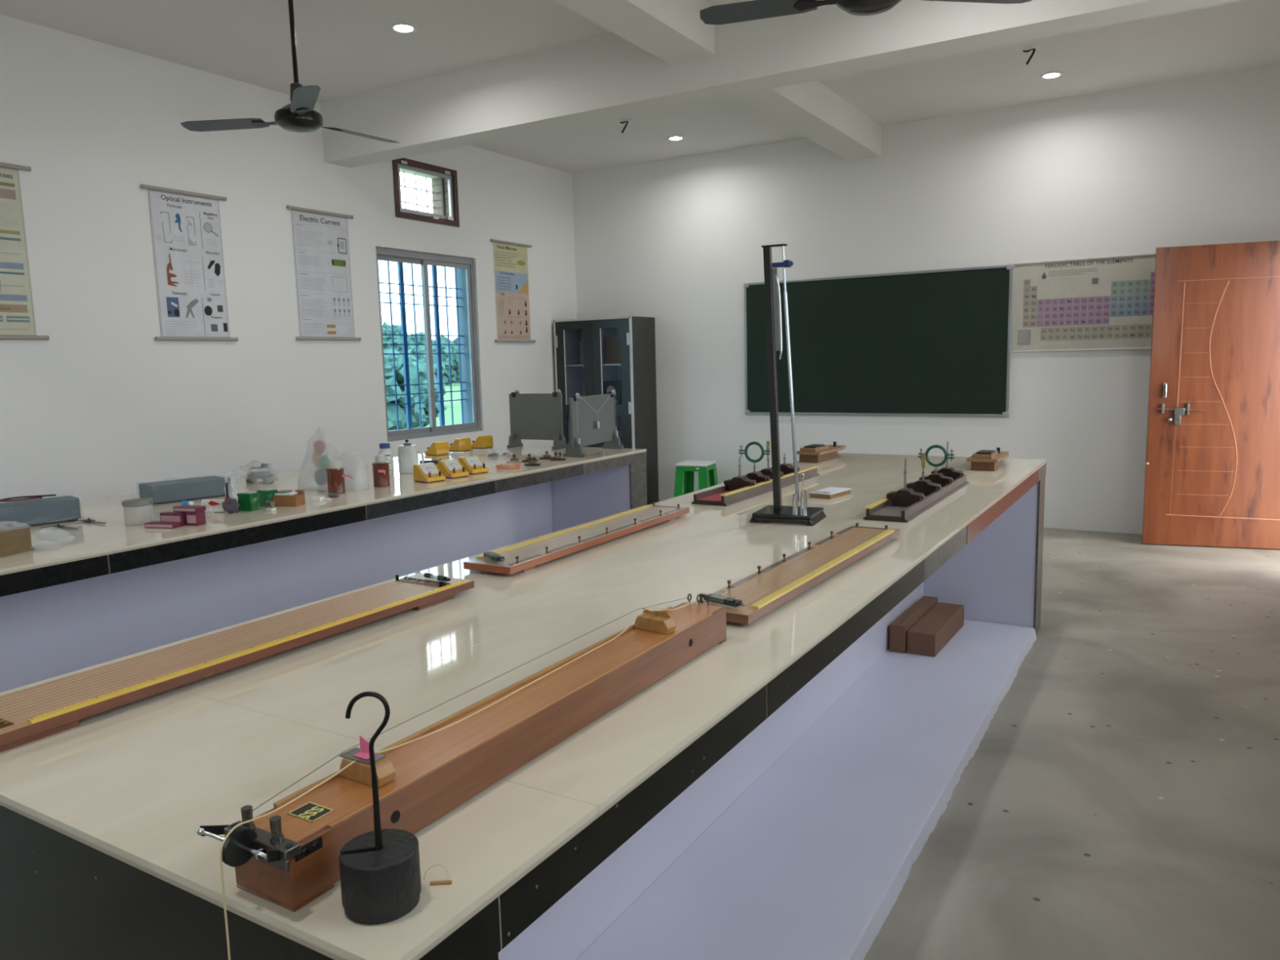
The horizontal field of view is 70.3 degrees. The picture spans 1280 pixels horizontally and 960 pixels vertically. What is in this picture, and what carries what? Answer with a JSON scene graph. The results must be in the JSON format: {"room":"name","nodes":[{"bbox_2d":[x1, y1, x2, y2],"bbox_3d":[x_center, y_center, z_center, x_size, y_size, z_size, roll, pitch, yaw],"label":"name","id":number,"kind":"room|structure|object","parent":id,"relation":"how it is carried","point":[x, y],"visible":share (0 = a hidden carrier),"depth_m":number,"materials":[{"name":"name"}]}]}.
{"room":"science classroom","nodes":[
{"label":"science classroom","id":0,"kind":"room"},
{"bbox_2d":[0,13,577,502],"bbox_3d":[-3.710,-0.856,5.270,0.250,3.509,11.330,3,9,31],"label":"wall","id":1,"kind":"structure","parent":0,"point":[100,407],"depth_m":6.16,"materials":[{"name":"white paint"}]},
{"bbox_2d":[0,162,49,340],"bbox_3d":[-3.690,-1.269,4.991,0.029,0.990,0.732,3,9,31],"label":"chart","id":2,"kind":"object","parent":1,"relation":"attached to","point":[17,318],"visible":1,"depth_m":5.20,"materials":[{"name":"white"}]},
{"bbox_2d":[140,183,238,341],"bbox_3d":[-3.010,-1.433,6.111,0.029,0.990,0.592,3,9,31],"label":"chart","id":3,"kind":"object","parent":1,"relation":"attached to","point":[186,226],"visible":1,"depth_m":6.10,"materials":[{"name":"white paper"}]},
{"bbox_2d":[286,204,361,341],"bbox_3d":[-2.438,-1.580,7.051,0.029,0.990,0.612,3,9,31],"label":"chart","id":4,"kind":"object","parent":1,"relation":"attached to","point":[320,237],"visible":1,"depth_m":7.04,"materials":[{"name":"white paper"}]},
{"bbox_2d":[391,157,459,226],"bbox_3d":[-1.964,-2.516,8.017,0.268,0.500,0.780,3,9,31],"label":"window","id":5,"kind":"structure","parent":1,"relation":"in","point":[403,163],"depth_m":8.11,"materials":[{"name":"red wood"}]},
{"bbox_2d":[400,170,437,212],"bbox_3d":[-2.031,-2.519,8.058,0.010,0.400,0.680,3,9,31],"label":"grille","id":6,"kind":"object","parent":5,"relation":"attached to","point":[404,186],"depth_m":8.11,"materials":[{"name":"paint"}]},
{"bbox_2d":[375,246,480,441],"bbox_3d":[-1.939,-1.206,8.176,0.172,1.620,1.230,3,9,31],"label":"window","id":7,"kind":"structure","parent":1,"relation":"in","point":[401,256],"depth_m":8.19,"materials":[{"name":"grey metal"}]},
{"bbox_2d":[456,267,472,423],"bbox_3d":[-1.994,-1.208,8.209,0.140,1.620,1.229,3,9,31],"label":"trim","id":8,"kind":"structure","parent":1,"relation":"attached to","point":[460,273],"depth_m":8.72,"materials":[{"name":"blue paint"}]},
{"bbox_2d":[489,239,535,342],"bbox_3d":[-1.251,-1.856,9.007,0.029,0.980,0.612,3,9,31],"label":"chart","id":9,"kind":"object","parent":1,"relation":"attached to","point":[510,259],"visible":1,"depth_m":9.00,"materials":[{"name":"beige"}]},
{"bbox_2d":[320,0,1242,168],"bbox_3d":[0.411,-2.529,5.423,6.500,0.434,0.250,3,9,31],"label":"beam","id":10,"kind":"structure","parent":1,"relation":"attached to","point":[606,76],"depth_m":5.48,"materials":[{"name":"paint"}]},
{"bbox_2d":[0,0,1279,173],"bbox_3d":[-0.863,-2.514,3.299,7.000,0.150,11.830,3,9,31],"label":"ceiling","id":11,"kind":"structure","parent":0,"point":[345,48],"depth_m":6.04,"materials":[{"name":"paint"}]},
{"bbox_2d":[180,0,399,142],"bbox_3d":[-1.802,-2.265,4.978,1.166,0.734,1.068,3,9,31],"label":"ceiling fan","id":12,"kind":"object","parent":11,"relation":"hanging from","point":[300,115],"visible":1,"depth_m":4.85,"materials":[{"name":"black metal"}]},
{"bbox_2d":[390,22,417,33],"bbox_3d":[-1.414,-2.701,5.440,0.156,0.008,0.156,3,9,31],"label":"recessed light","id":13,"kind":"object","parent":11,"relation":"in","point":[403,28],"visible":1,"depth_m":5.43,"materials":[{"name":"white plastic"}]},
{"bbox_2d":[394,25,413,31],"bbox_3d":[-1.414,-2.702,5.440,0.110,0.004,0.110,2,8,25],"label":"diffuser","id":14,"kind":"object","parent":13,"relation":"attached to","point":[397,28],"depth_m":5.44,"materials":[{"name":"white plastic"}]},
{"bbox_2d":[618,119,633,133],"bbox_3d":[-0.117,-2.981,7.676,0.124,0.110,0.124,3,9,31],"label":"stub","id":15,"kind":"object","parent":11,"relation":"hanging from","point":[621,121],"visible":1,"depth_m":7.67,"materials":[{"name":"plastic"}]},
{"bbox_2d":[553,0,715,63],"bbox_3d":[-0.688,-2.364,3.698,0.295,0.259,3.850,3,9,31],"label":"ceiling beam","id":16,"kind":"structure","parent":11,"relation":"attached to","point":[673,31],"depth_m":4.88,"materials":[{"name":"paint"}]},
{"bbox_2d":[699,0,1031,24],"bbox_3d":[0.795,-2.039,2.977,1.209,0.789,0.806,-1,7,4],"label":"ceiling fan","id":17,"kind":"object","parent":11,"relation":"hanging from","point":[742,11],"visible":1,"depth_m":3.32,"materials":[{"name":"black metal"}]},
{"bbox_2d":[1022,45,1042,64],"bbox_3d":[2.630,-2.842,6.099,0.124,0.110,0.124,3,9,31],"label":"hook","id":18,"kind":"object","parent":11,"relation":"hanging from","point":[1032,48],"visible":1,"depth_m":6.09,"materials":[{"name":"black metal"}]},
{"bbox_2d":[1040,71,1062,79],"bbox_3d":[3.026,-2.974,6.689,0.156,0.008,0.156,3,9,31],"label":"recessed light","id":19,"kind":"object","parent":11,"relation":"in","point":[1052,74],"visible":1,"depth_m":6.68,"materials":[{"name":"white plastic"}]},
{"bbox_2d":[572,64,1279,533],"bbox_3d":[2.164,-1.417,8.448,7.000,3.509,0.250,3,9,31],"label":"wall","id":20,"kind":"structure","parent":0,"point":[677,242],"depth_m":7.85,"materials":[{"name":"white paint"}]},
{"bbox_2d":[730,80,881,160],"bbox_3d":[1.226,-2.824,6.849,0.295,0.259,3.080,3,9,31],"label":"beam","id":21,"kind":"structure","parent":20,"relation":"attached to","point":[811,109],"depth_m":6.97,"materials":[{"name":"paint"}]},
{"bbox_2d":[743,263,1013,417],"bbox_3d":[2.091,-1.232,8.353,2.466,1.286,0.030,3,9,31],"label":"chalkboard","id":22,"kind":"object","parent":20,"relation":"attached to","point":[926,343],"visible":1,"depth_m":8.24,"materials":[{"name":"metal"}]},
{"bbox_2d":[1011,253,1155,352],"bbox_3d":[3.628,-1.425,7.396,1.120,0.745,0.016,3,9,31],"label":"chart","id":23,"kind":"object","parent":20,"relation":"attached to","point":[1106,303],"visible":0.94,"depth_m":7.41,"materials":[{"name":"paper"}]},
{"bbox_2d":[863,527,1279,959],"bbox_3d":[-0.774,1.098,3.773,7.000,0.120,11.830,3,9,31],"label":"floor","id":24,"kind":"structure","parent":0,"point":[1120,800],"depth_m":3.17,"materials":[{"name":"concrete"}]},
{"bbox_2d":[0,444,647,693],"bbox_3d":[-1.688,0.495,4.452,1.340,0.945,4.569,3,9,31],"label":"laboratory bench","id":25,"kind":"object","parent":24,"relation":"on","point":[97,593],"depth_m":4.11,"materials":[{"name":"beige tile"}]},
{"bbox_2d":[0,525,34,557],"bbox_3d":[-2.117,0.206,2.967,0.133,0.078,0.188,1,8,19],"label":"wooden box","id":26,"kind":"object","parent":25,"relation":"on","point":[13,540],"visible":1,"depth_m":2.98,"materials":[{"name":"brown wood"}]},
{"bbox_2d":[0,495,81,527],"bbox_3d":[-2.427,0.134,3.487,0.128,0.101,0.488,5,10,41],"label":"box","id":27,"kind":"object","parent":25,"relation":"on","point":[45,511],"visible":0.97,"depth_m":3.53,"materials":[{"name":"grey plastic"}]},
{"bbox_2d":[0,493,56,502],"bbox_3d":[-2.451,0.083,3.454,0.051,0.017,0.404,6,10,43],"label":"cable","id":28,"kind":"object","parent":27,"relation":"on","point":[32,497],"visible":1,"depth_m":3.53,"materials":[{"name":"black plastic"}]},
{"bbox_2d":[40,524,79,529],"bbox_3d":[-2.184,0.177,3.422,0.164,0.014,0.075,2,8,25],"label":"caliper","id":29,"kind":"object","parent":25,"relation":"on","point":[58,526],"visible":1,"depth_m":3.44,"materials":[{"name":"metal"}]},
{"bbox_2d":[71,517,106,524],"bbox_3d":[-2.148,0.160,3.544,0.164,0.014,0.075,3,9,33],"label":"caliper","id":30,"kind":"object","parent":25,"relation":"on","point":[88,520],"visible":1,"depth_m":3.56,"materials":[{"name":"metal"}]},
{"bbox_2d":[121,497,154,525],"bbox_3d":[-1.935,0.122,3.510,0.106,0.094,0.106,3,9,31],"label":"clear jar","id":31,"kind":"object","parent":25,"relation":"on","point":[137,511],"visible":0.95,"depth_m":3.47,"materials":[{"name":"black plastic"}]},
{"bbox_2d":[144,521,181,528],"bbox_3d":[-1.794,0.169,3.419,0.126,0.018,0.041,0,8,13],"label":"carton","id":32,"kind":"object","parent":25,"relation":"on","point":[152,524],"visible":1,"depth_m":3.40,"materials":[{"name":"pink cardboard"}]},
{"bbox_2d":[160,511,186,526],"bbox_3d":[-1.773,0.148,3.462,0.101,0.048,0.036,1,8,17],"label":"carton","id":33,"kind":"object","parent":25,"relation":"on","point":[180,517],"visible":0.75,"depth_m":3.44,"materials":[{"name":"pink cardboard"}]},
{"bbox_2d":[138,475,231,504],"bbox_3d":[-2.089,0.040,4.180,0.195,0.090,0.358,6,10,43],"label":"box","id":34,"kind":"object","parent":25,"relation":"on","point":[209,486],"visible":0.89,"depth_m":4.11,"materials":[{"name":"grey metal"}]},
{"bbox_2d":[185,511,205,525],"bbox_3d":[-1.688,0.145,3.457,0.051,0.050,0.046,1,8,17],"label":"carton","id":35,"kind":"object","parent":25,"relation":"on","point":[197,518],"visible":0.92,"depth_m":3.44,"materials":[{"name":"pink cardboard"}]},
{"bbox_2d":[173,505,205,512],"bbox_3d":[-1.719,0.110,3.470,0.111,0.018,0.051,1,8,19],"label":"carton","id":36,"kind":"object","parent":35,"relation":"on","point":[191,508],"visible":1,"depth_m":3.45,"materials":[{"name":"pink cardboard"}]},
{"bbox_2d":[201,499,226,512],"bbox_3d":[-1.761,0.106,3.759,0.100,0.055,0.037,-1,8,6],"label":"packet","id":37,"kind":"object","parent":25,"relation":"on","point":[211,505],"visible":0.69,"depth_m":3.75,"materials":[{"name":"white paper"}]},
{"bbox_2d":[221,477,239,513],"bbox_3d":[-1.676,0.045,3.721,0.083,0.178,0.056,3,9,31],"label":"flask","id":38,"kind":"object","parent":25,"relation":"on","point":[229,504],"visible":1,"depth_m":3.71,"materials":[{"name":"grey glass"}]},
{"bbox_2d":[236,491,260,511],"bbox_3d":[-1.629,0.088,3.784,0.075,0.076,0.054,1,8,21],"label":"pack","id":39,"kind":"object","parent":25,"relation":"on","point":[247,501],"visible":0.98,"depth_m":3.77},
{"bbox_2d":[245,463,273,484],"bbox_3d":[-1.958,-0.043,4.686,0.253,0.116,0.126,2,8,26],"label":"instrument","id":40,"kind":"object","parent":25,"relation":"on","point":[252,477],"visible":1,"depth_m":4.67,"materials":[{"name":"grey metal"}]},
{"bbox_2d":[256,488,277,506],"bbox_3d":[-1.593,0.075,3.890,0.071,0.073,0.054,2,8,26],"label":"pack","id":41,"kind":"object","parent":25,"relation":"on","point":[265,495],"visible":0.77,"depth_m":3.87},
{"bbox_2d":[264,501,276,511],"bbox_3d":[-1.528,0.108,3.761,0.042,0.038,0.025,3,9,31],"label":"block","id":42,"kind":"object","parent":25,"relation":"on","point":[272,504],"visible":1,"depth_m":3.75,"materials":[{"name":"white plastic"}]},
{"bbox_2d":[272,489,305,506],"bbox_3d":[-1.503,0.077,3.895,0.110,0.062,0.070,0,8,11],"label":"wooden box","id":43,"kind":"object","parent":25,"relation":"on","point":[284,497],"visible":0.97,"depth_m":3.87,"materials":[{"name":"brown wood"}]},
{"bbox_2d":[309,496,331,501],"bbox_3d":[-1.403,0.081,4.018,0.078,0.018,0.072,0,8,11],"label":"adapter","id":44,"kind":"object","parent":25,"relation":"on","point":[313,498],"visible":1,"depth_m":3.99,"materials":[{"name":"white plastic"}]},
{"bbox_2d":[312,440,330,485],"bbox_3d":[-1.495,-0.109,4.380,0.407,0.302,0.201,3,9,31],"label":"balls","id":45,"kind":"object","parent":25,"relation":"on","point":[320,460],"visible":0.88,"depth_m":4.39},
{"bbox_2d":[0,444,646,575],"bbox_3d":[-1.699,0.057,4.395,1.320,0.018,4.568,3,9,31],"label":"countertop","id":46,"kind":"structure","parent":25,"relation":"on","point":[92,540],"depth_m":3.94,"materials":[{"name":"beige stone"}]},
{"bbox_2d":[325,460,352,493],"bbox_3d":[-1.397,-0.015,4.234,0.121,0.151,0.084,-3,8,-14],"label":"bottle","id":47,"kind":"object","parent":25,"relation":"on","point":[335,475],"visible":0.96,"depth_m":4.20,"materials":[{"name":"brown glass"}]},
{"bbox_2d":[371,454,390,487],"bbox_3d":[-1.264,-0.045,4.439,0.084,0.151,0.084,-2,7,-4],"label":"bottle","id":48,"kind":"object","parent":25,"relation":"on","point":[380,467],"visible":1,"depth_m":4.41,"materials":[{"name":"brown plastic"}]},
{"bbox_2d":[377,442,394,474],"bbox_3d":[-1.385,-0.117,4.950,0.082,0.168,0.082,-2,7,-4],"label":"bottle","id":49,"kind":"object","parent":25,"relation":"on","point":[384,447],"visible":0.67,"depth_m":4.92,"materials":[{"name":"white plastic"}]},
{"bbox_2d":[397,439,424,474],"bbox_3d":[-1.258,-0.131,4.970,0.126,0.183,0.108,-6,9,-34],"label":"plastic jug","id":50,"kind":"object","parent":25,"relation":"on","point":[407,454],"visible":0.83,"depth_m":4.92,"materials":[{"name":"plastic"}]},
{"bbox_2d":[413,462,445,483],"bbox_3d":[-1.065,-0.037,4.591,0.124,0.086,0.111,6,10,43],"label":"meter","id":51,"kind":"object","parent":25,"relation":"on","point":[427,473],"visible":1,"depth_m":4.57,"materials":[{"name":"plastic"}]},
{"bbox_2d":[419,458,441,463],"bbox_3d":[-1.252,-0.112,5.442,0.110,0.022,0.090,-1,7,1],"label":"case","id":52,"kind":"object","parent":25,"relation":"on","point":[426,460],"visible":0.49,"depth_m":5.40,"materials":[{"name":"plastic"}]},
{"bbox_2d":[424,440,449,455],"bbox_3d":[-1.328,-0.208,5.946,0.124,0.086,0.110,5,10,39],"label":"meter","id":53,"kind":"object","parent":25,"relation":"on","point":[439,448],"visible":1,"depth_m":5.90,"materials":[{"name":"plastic"}]},
{"bbox_2d":[437,458,468,478],"bbox_3d":[-0.976,-0.059,4.746,0.124,0.086,0.111,6,10,43],"label":"meter","id":54,"kind":"object","parent":25,"relation":"on","point":[450,468],"visible":0.97,"depth_m":4.72,"materials":[{"name":"plastic"}]},
{"bbox_2d":[448,437,471,451],"bbox_3d":[-1.230,-0.243,6.193,0.124,0.086,0.110,5,10,39],"label":"meter","id":55,"kind":"object","parent":25,"relation":"on","point":[459,444],"visible":0.94,"depth_m":6.15,"materials":[{"name":"plastic"}]},
{"bbox_2d":[458,455,488,474],"bbox_3d":[-0.896,-0.082,4.902,0.124,0.086,0.110,6,10,43],"label":"meter","id":56,"kind":"object","parent":25,"relation":"on","point":[473,464],"visible":0.94,"depth_m":4.88,"materials":[{"name":"plastic"}]},
{"bbox_2d":[471,435,493,448],"bbox_3d":[-1.109,-0.268,6.364,0.124,0.086,0.110,5,10,39],"label":"meter","id":57,"kind":"object","parent":25,"relation":"on","point":[482,442],"visible":0.93,"depth_m":6.32,"materials":[{"name":"plastic"}]},
{"bbox_2d":[496,463,521,469],"bbox_3d":[-0.736,-0.080,5.070,0.206,0.031,0.080,-1,7,1],"label":"packet","id":58,"kind":"object","parent":25,"relation":"on","point":[511,465],"visible":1,"depth_m":5.05,"materials":[{"name":"beige cardboard"}]},
{"bbox_2d":[524,457,541,466],"bbox_3d":[-0.613,-0.105,5.179,0.090,0.046,0.044,-1,7,3],"label":"key","id":59,"kind":"object","parent":25,"relation":"on","point":[533,463],"visible":1,"depth_m":5.17,"materials":[{"name":"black metal"}]},
{"bbox_2d":[506,389,566,448],"bbox_3d":[-0.715,-0.421,6.256,0.440,0.398,0.150,3,9,30],"label":"board","id":60,"kind":"object","parent":25,"relation":"on","point":[533,416],"visible":1,"depth_m":6.24,"materials":[{"name":"black plastic"}]},
{"bbox_2d":[550,452,565,460],"bbox_3d":[-0.490,-0.141,5.429,0.090,0.046,0.044,-1,7,3],"label":"key","id":61,"kind":"object","parent":25,"relation":"on","point":[556,457],"visible":1,"depth_m":5.42,"materials":[{"name":"gold metal"}]},
{"bbox_2d":[563,389,623,457],"bbox_3d":[-0.298,-0.371,5.821,0.150,0.391,0.600,2,8,24],"label":"board","id":62,"kind":"object","parent":25,"relation":"on","point":[592,418],"visible":1,"depth_m":5.78,"materials":[{"name":"black plastic"}]},
{"bbox_2d":[0,453,1046,959],"bbox_3d":[0.457,0.611,3.243,1.232,0.923,4.699,3,9,31],"label":"laboratory bench","id":63,"kind":"object","parent":24,"relation":"on","point":[775,794],"visible":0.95,"depth_m":1.94,"materials":[{"name":"beige tile"}]},
{"bbox_2d":[0,573,474,752],"bbox_3d":[-0.791,0.329,1.893,0.190,0.048,1.115,3,9,31],"label":"bridge","id":64,"kind":"object","parent":63,"relation":"on","point":[40,711],"visible":0.99,"depth_m":1.74,"materials":[{"name":"brown wood"}]},
{"bbox_2d":[338,691,421,924],"bbox_3d":[-0.282,0.341,0.972,0.083,0.239,0.083,3,9,31],"label":"weight","id":65,"kind":"object","parent":63,"relation":"on","point":[380,881],"visible":1,"depth_m":0.96,"materials":[{"name":"black metal"}]},
{"bbox_2d":[423,864,452,885],"bbox_3d":[-0.228,0.444,1.024,0.033,0.018,0.013,-2,7,-4],"label":"tag","id":66,"kind":"object","parent":63,"relation":"on","point":[445,882],"visible":1,"depth_m":1.02,"materials":[{"name":"brown wood"}]},
{"bbox_2d":[196,593,726,911],"bbox_3d":[-0.155,0.345,1.427,0.130,0.106,1.113,3,9,31],"label":"sonometer","id":67,"kind":"object","parent":63,"relation":"on","point":[287,857],"visible":0.99,"depth_m":1.22,"materials":[{"name":"brown wood"}]},
{"bbox_2d":[339,735,395,787],"bbox_3d":[-0.339,0.346,1.126,0.071,0.050,0.028,3,9,31],"label":"block","id":68,"kind":"object","parent":67,"relation":"on","point":[360,771],"visible":0.84,"depth_m":1.12,"materials":[{"name":"brown wood"}]},
{"bbox_2d":[219,600,696,959],"bbox_3d":[-0.163,0.676,1.469,0.028,0.786,1.103,3,9,30],"label":"cord","id":69,"kind":"object","parent":67,"relation":"hanging from","point":[412,740],"visible":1,"depth_m":1.10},
{"bbox_2d":[634,607,675,634],"bbox_3d":[0.028,0.265,1.719,0.080,0.038,0.028,4,9,37],"label":"block","id":70,"kind":"object","parent":67,"relation":"on","point":[656,621],"visible":0.94,"depth_m":1.71,"materials":[{"name":"brown wood"}]},
{"bbox_2d":[463,502,689,574],"bbox_3d":[-0.155,0.171,2.972,0.165,0.050,1.080,3,9,30],"label":"bridge","id":71,"kind":"object","parent":63,"relation":"on","point":[523,556],"visible":0.98,"depth_m":2.83,"materials":[{"name":"brown wood"}]},
{"bbox_2d":[691,466,819,506],"bbox_3d":[0.541,0.015,4.052,0.156,0.045,1.022,3,9,31],"label":"bench","id":72,"kind":"object","parent":63,"relation":"on","point":[721,495],"visible":0.8,"depth_m":3.79,"materials":[{"name":"brown wood"}]},
{"bbox_2d":[749,243,826,525],"bbox_3d":[0.519,-0.335,3.192,0.230,0.963,0.195,2,8,25],"label":"stand","id":73,"kind":"object","parent":63,"relation":"on","point":[776,513],"visible":1,"depth_m":3.19,"materials":[{"name":"black metal"}]},
{"bbox_2d":[694,522,899,624],"bbox_3d":[0.460,0.224,2.451,0.155,0.050,1.100,3,9,32],"label":"bridge","id":74,"kind":"object","parent":63,"relation":"on","point":[763,591],"visible":0.94,"depth_m":2.33,"materials":[{"name":"brown wood"}]},
{"bbox_2d":[796,441,845,462],"bbox_3d":[1.038,-0.163,5.149,0.160,0.088,0.435,3,9,33],"label":"box","id":75,"kind":"object","parent":63,"relation":"on","point":[813,453],"visible":0.98,"depth_m":5.01,"materials":[{"name":"brown wood"}]},
{"bbox_2d":[809,486,851,498],"bbox_3d":[0.795,0.054,3.795,0.096,0.022,0.182,5,10,40],"label":"box","id":76,"kind":"object","parent":63,"relation":"on","point":[830,492],"visible":1,"depth_m":3.75,"materials":[{"name":"paper"}]},
{"bbox_2d":[889,595,937,653],"bbox_3d":[1.424,0.741,4.714,0.076,0.136,0.622,3,9,32],"label":"wooden block","id":77,"kind":"object","parent":63,"relation":"on","point":[899,628],"visible":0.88,"depth_m":4.52,"materials":[{"name":"brown wood"}]},
{"bbox_2d":[862,474,968,522],"bbox_3d":[1.125,0.056,3.627,0.156,0.045,1.052,3,9,31],"label":"bench","id":78,"kind":"object","parent":63,"relation":"on","point":[882,509],"visible":0.72,"depth_m":3.32,"materials":[{"name":"grey metal"}]},
{"bbox_2d":[906,602,964,657],"bbox_3d":[1.520,0.758,4.658,0.136,0.112,0.600,3,9,32],"label":"wooden block","id":79,"kind":"object","parent":63,"relation":"on","point":[934,630],"visible":1,"depth_m":4.52,"materials":[{"name":"brown wood"}]},
{"bbox_2d":[966,447,1008,471],"bbox_3d":[1.779,-0.112,4.619,0.160,0.088,0.405,3,9,30],"label":"box","id":80,"kind":"object","parent":63,"relation":"on","point":[982,460],"visible":1,"depth_m":4.47,"materials":[{"name":"brown wood"}]},
{"bbox_2d":[553,315,658,505],"bbox_3d":[-0.355,-0.721,9.633,0.952,1.943,0.486,3,9,31],"label":"display cabinet","id":81,"kind":"object","parent":24,"relation":"on","point":[636,418],"visible":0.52,"depth_m":9.41,"materials":[{"name":"grey metal"}]},
{"bbox_2d":[579,341,583,364],"bbox_3d":[-0.490,-1.352,9.673,0.200,0.240,0.241,3,9,31],"label":"carton","id":82,"kind":"object","parent":81,"relation":"on","point":[581,347],"visible":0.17,"depth_m":9.61,"materials":[{"name":"grey cardboard"}]},
{"bbox_2d":[565,363,621,366],"bbox_3d":[-0.354,-1.215,9.591,0.904,0.016,0.407,3,9,31],"label":"shelf","id":83,"kind":"object","parent":81,"relation":"attached to","point":[566,364],"depth_m":9.56,"materials":[{"name":"grey metal"}]},
{"bbox_2d":[604,337,621,364],"bbox_3d":[-0.209,-1.349,9.480,0.260,0.270,0.200,3,9,31],"label":"cardboard box","id":84,"kind":"object","parent":81,"relation":"on","point":[612,353],"visible":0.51,"depth_m":9.41,"materials":[{"name":"brown cardboard"}]},
{"bbox_2d":[603,380,622,404],"bbox_3d":[-0.278,-0.889,9.524,0.200,0.300,0.110,3,9,31],"label":"instrument","id":85,"kind":"object","parent":81,"relation":"on","point":[608,385],"visible":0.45,"depth_m":9.46,"materials":[{"name":"white plastic"}]},
{"bbox_2d":[673,460,717,497],"bbox_3d":[0.562,0.065,9.053,0.370,0.490,0.370,2,8,23],"label":"plastic stool","id":86,"kind":"object","parent":24,"relation":"on","point":[706,469],"visible":0.62,"depth_m":8.95,"materials":[{"name":"green plastic"}]},
{"bbox_3d":[2.073,-0.544,1.804,0.250,3.509,11.330,3,9,31],"label":"wall","id":87,"kind":"structure","parent":0,"visible":0},
{"bbox_2d":[1142,240,1279,549],"bbox_3d":[4.299,-0.602,6.699,0.976,2.227,0.077,1,8,20],"label":"door","id":88,"kind":"structure","parent":87,"relation":"in","point":[1212,476],"depth_m":6.72,"materials":[{"name":"orange wood"}]},
{"label":"outside","id":89,"kind":"structure","parent":0,"visible":0},
{"bbox_2d":[426,382,462,426],"bbox_3d":[-77.891,-12.612,127.989,253.900,0.050,380.000,3,9,31],"label":"field","id":90,"kind":"structure","parent":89,"point":[457,416],"depth_m":48.49,"materials":[{"name":"green plant"}]},
{"bbox_2d":[382,320,418,351],"bbox_3d":[-25.965,-13.198,95.490,4.732,7.024,5.037,3,9,31],"label":"tree","id":91,"kind":"object","parent":90,"relation":"on","point":[386,328],"visible":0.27,"depth_m":94.08,"materials":[{"name":"green plant"}]},
{"bbox_2d":[383,349,426,431],"bbox_3d":[-7.352,-2.399,26.361,2.230,2.766,2.596,-2,8,-6],"label":"tree","id":92,"kind":"object","parent":90,"relation":"on","point":[388,362],"visible":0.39,"depth_m":25.84,"materials":[{"name":"green plant"}]},
{"bbox_2d":[407,331,425,351],"bbox_3d":[-26.797,-14.574,109.292,5.530,6.543,5.900,3,9,31],"label":"tree","id":93,"kind":"object","parent":90,"relation":"on","point":[420,339],"visible":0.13,"depth_m":107.81,"materials":[{"name":"green plant"}]},
{"bbox_2d":[408,347,448,382],"bbox_3d":[-11.920,-5.395,49.657,2.772,3.612,3.312,-7,9,-37],"label":"tree","id":94,"kind":"object","parent":90,"relation":"on","point":[421,357],"visible":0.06,"depth_m":49.03,"materials":[{"name":"green plant"}]},
{"bbox_2d":[411,360,446,428],"bbox_3d":[-7.716,-2.824,30.877,2.130,2.445,2.089,3,9,31],"label":"tree","id":95,"kind":"object","parent":90,"relation":"on","point":[422,366],"visible":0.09,"depth_m":30.56,"materials":[{"name":"green plant"}]},
{"bbox_2d":[431,333,459,385],"bbox_3d":[-22.322,-13.532,102.224,5.712,5.996,5.212,3,9,31],"label":"tree","id":96,"kind":"object","parent":90,"relation":"on","point":[455,367],"visible":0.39,"depth_m":100.88,"materials":[{"name":"green plant"}]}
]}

